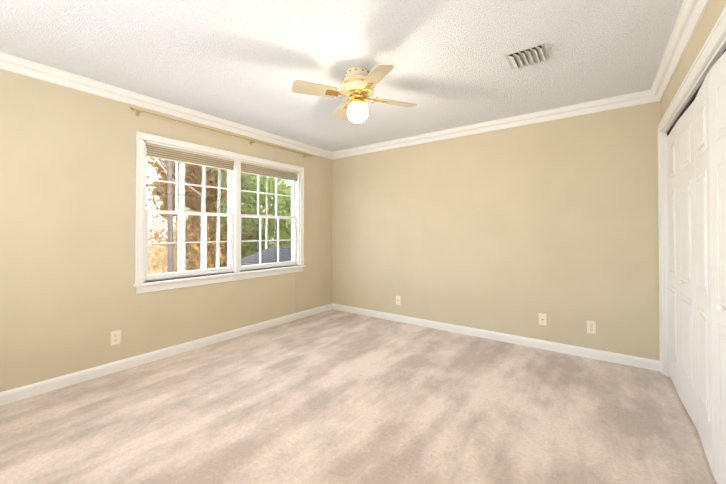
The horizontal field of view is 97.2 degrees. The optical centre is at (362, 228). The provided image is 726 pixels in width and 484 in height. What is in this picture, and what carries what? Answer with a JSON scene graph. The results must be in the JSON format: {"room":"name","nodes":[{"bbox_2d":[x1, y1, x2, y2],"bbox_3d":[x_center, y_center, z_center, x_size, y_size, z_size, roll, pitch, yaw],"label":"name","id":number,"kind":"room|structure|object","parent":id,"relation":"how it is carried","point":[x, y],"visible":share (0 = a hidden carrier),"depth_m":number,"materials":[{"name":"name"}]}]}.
{"room":"empty bedroom","nodes":[
{"label":"empty bedroom","id":0,"kind":"room"},
{"bbox_2d":[0,69,331,391],"bbox_3d":[-1.768,0.019,3.217,0.140,2.362,4.482,0,-1,36],"label":"wall","id":1,"kind":"structure","parent":0,"point":[71,300],"depth_m":2.56,"materials":[{"name":"beige paint"}]},
{"bbox_2d":[111,330,120,344],"bbox_3d":[-2.066,0.910,2.675,0.009,0.115,0.070,0,-1,36],"label":"outlet","id":2,"kind":"object","parent":1,"relation":"attached to","point":[115,337],"visible":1,"depth_m":2.67,"materials":[{"name":"beige plastic"}]},
{"bbox_2d":[0,52,331,158],"bbox_3d":[-1.683,-1.118,3.166,0.072,0.090,4.202,0,-1,36],"label":"crown molding","id":3,"kind":"structure","parent":1,"relation":"attached to","point":[10,63],"depth_m":2.77,"materials":[{"name":"white wood"}]},
{"bbox_2d":[0,303,331,405],"bbox_3d":[-1.706,1.156,3.161,0.014,0.086,4.202,0,-1,36],"label":"baseboard","id":4,"kind":"structure","parent":1,"relation":"attached to","point":[26,391],"depth_m":2.78,"materials":[{"name":"white wood"}]},
{"bbox_2d":[133,131,305,293],"bbox_3d":[-1.453,-0.134,3.627,0.205,1.420,2.000,0,-1,36],"label":"window frame","id":5,"kind":"structure","parent":1,"relation":"attached to","point":[140,284],"depth_m":3.43,"materials":[{"name":"white wood"}]},
{"bbox_2d":[129,107,311,157],"bbox_3d":[-1.365,-1.009,3.585,0.087,0.050,2.145,0,-1,36],"label":"brass curtain rod","id":6,"kind":"object","parent":1,"relation":"attached to","point":[138,113],"visible":1,"depth_m":3.24,"materials":[{"name":"gold metal"}]},
{"bbox_2d":[145,146,296,280],"bbox_3d":[-1.463,-0.146,3.634,0.078,1.245,1.820,0,-1,36],"label":"window","id":7,"kind":"structure","parent":1,"relation":"in","point":[182,273],"depth_m":3.44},
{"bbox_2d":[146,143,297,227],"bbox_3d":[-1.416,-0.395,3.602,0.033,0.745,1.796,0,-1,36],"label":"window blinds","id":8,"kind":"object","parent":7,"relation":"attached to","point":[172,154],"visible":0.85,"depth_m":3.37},
{"bbox_2d":[0,0,683,151],"bbox_3d":[0.087,-1.225,1.871,4.737,0.100,4.482,0,-1,36],"label":"ceiling","id":9,"kind":"structure","parent":0,"point":[248,63],"depth_m":2.13,"materials":[{"name":"white paint"}]},
{"bbox_2d":[292,65,416,125],"bbox_3d":[-0.040,-0.962,2.399,0.750,0.416,0.750,0,-1,23],"label":"ceiling fan light","id":10,"kind":"object","parent":9,"relation":"hanging from","point":[357,85],"visible":1,"depth_m":2.32,"materials":[{"name":"beige wood"}]},
{"bbox_2d":[504,43,547,68],"bbox_3d":[1.113,-1.159,2.180,0.235,0.029,0.235,0,-1,36],"label":"ceiling vent","id":11,"kind":"object","parent":9,"relation":"in","point":[532,55],"visible":1,"depth_m":2.16,"materials":[{"name":"white metal"}]},
{"bbox_2d":[0,309,717,483],"bbox_3d":[0.087,1.237,1.847,4.737,0.100,4.482,0,-1,36],"label":"floor","id":12,"kind":"structure","parent":0,"point":[332,396],"depth_m":2.00,"materials":[{"name":"carpet"}]},
{"bbox_2d":[332,101,660,360],"bbox_3d":[1.063,0.025,3.835,3.977,2.362,0.140,0,-1,36],"label":"wall","id":13,"kind":"structure","parent":0,"point":[516,231],"depth_m":3.34,"materials":[{"name":"beige paint"}]},
{"bbox_2d":[396,296,400,304],"bbox_3d":[0.459,0.934,4.177,0.070,0.115,0.008,0,-1,36],"label":"outlet","id":14,"kind":"object","parent":13,"relation":"attached to","point":[398,300],"visible":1,"depth_m":4.17,"materials":[{"name":"beige plastic"}]},
{"bbox_2d":[332,90,647,159],"bbox_3d":[0.997,-1.112,3.763,3.510,0.090,0.072,0,-1,36],"label":"crown molding","id":15,"kind":"structure","parent":13,"relation":"attached to","point":[638,98],"depth_m":3.35,"materials":[{"name":"white wood"}]},
{"bbox_2d":[332,303,659,370],"bbox_3d":[1.029,1.162,3.753,3.667,0.086,0.014,0,-1,36],"label":"baseboard","id":16,"kind":"structure","parent":13,"relation":"attached to","point":[634,361],"depth_m":3.32,"materials":[{"name":"white wood"}]},
{"bbox_2d":[539,313,546,325],"bbox_3d":[1.796,0.905,3.198,0.070,0.115,0.008,0,-1,36],"label":"outlet","id":17,"kind":"object","parent":13,"relation":"attached to","point":[542,319],"visible":1,"depth_m":3.20,"materials":[{"name":"beige plastic"}]},
{"bbox_2d":[587,321,595,333],"bbox_3d":[2.115,0.912,2.963,0.070,0.115,0.009,0,-1,36],"label":"outlet","id":18,"kind":"object","parent":13,"relation":"attached to","point":[591,327],"visible":1,"depth_m":2.96,"materials":[{"name":"beige plastic"}]},
{"bbox_2d":[661,0,725,118],"bbox_3d":[1.328,-0.003,0.950,0.140,2.362,4.482,0,-1,36],"label":"wall","id":19,"kind":"structure","parent":0,"point":[710,17],"depth_m":1.77,"materials":[{"name":"beige paint"}]},
{"bbox_2d":[648,0,709,102],"bbox_3d":[1.243,-1.139,1.024,0.072,0.090,4.202,0,-1,36],"label":"crown molding","id":20,"kind":"structure","parent":19,"relation":"attached to","point":[691,13],"depth_m":1.95,"materials":[{"name":"white wood"}]},
{"bbox_2d":[667,101,697,429],"bbox_3d":[2.203,0.212,2.233,0.075,1.928,0.891,0,-1,36],"label":"bifold closet door","id":21,"kind":"structure","parent":19,"relation":"in","point":[682,260],"depth_m":2.10,"materials":[{"name":"white wood"}]},
{"bbox_2d":[657,7,725,376],"bbox_3d":[1.970,0.155,1.847,0.167,2.063,1.977,0,-1,36],"label":"trim","id":22,"kind":"structure","parent":19,"relation":"attached to","point":[687,93],"depth_m":2.59,"materials":[{"name":"white wood"}]},
{"bbox_2d":[694,51,725,483],"bbox_3d":[1.667,0.205,1.511,0.086,1.928,0.889,0,-1,36],"label":"bifold closet door","id":23,"kind":"structure","parent":19,"relation":"in","point":[710,151],"depth_m":1.51,"materials":[{"name":"white wood"}]},
{"label":"outside","id":24,"kind":"structure","parent":0,"visible":0},
{"bbox_2d":[146,154,290,273],"bbox_3d":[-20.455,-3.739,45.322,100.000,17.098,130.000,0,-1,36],"label":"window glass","id":25,"kind":"object","parent":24,"point":[284,202],"depth_m":19.14,"materials":[{"name":"clear glass"}]}
]}

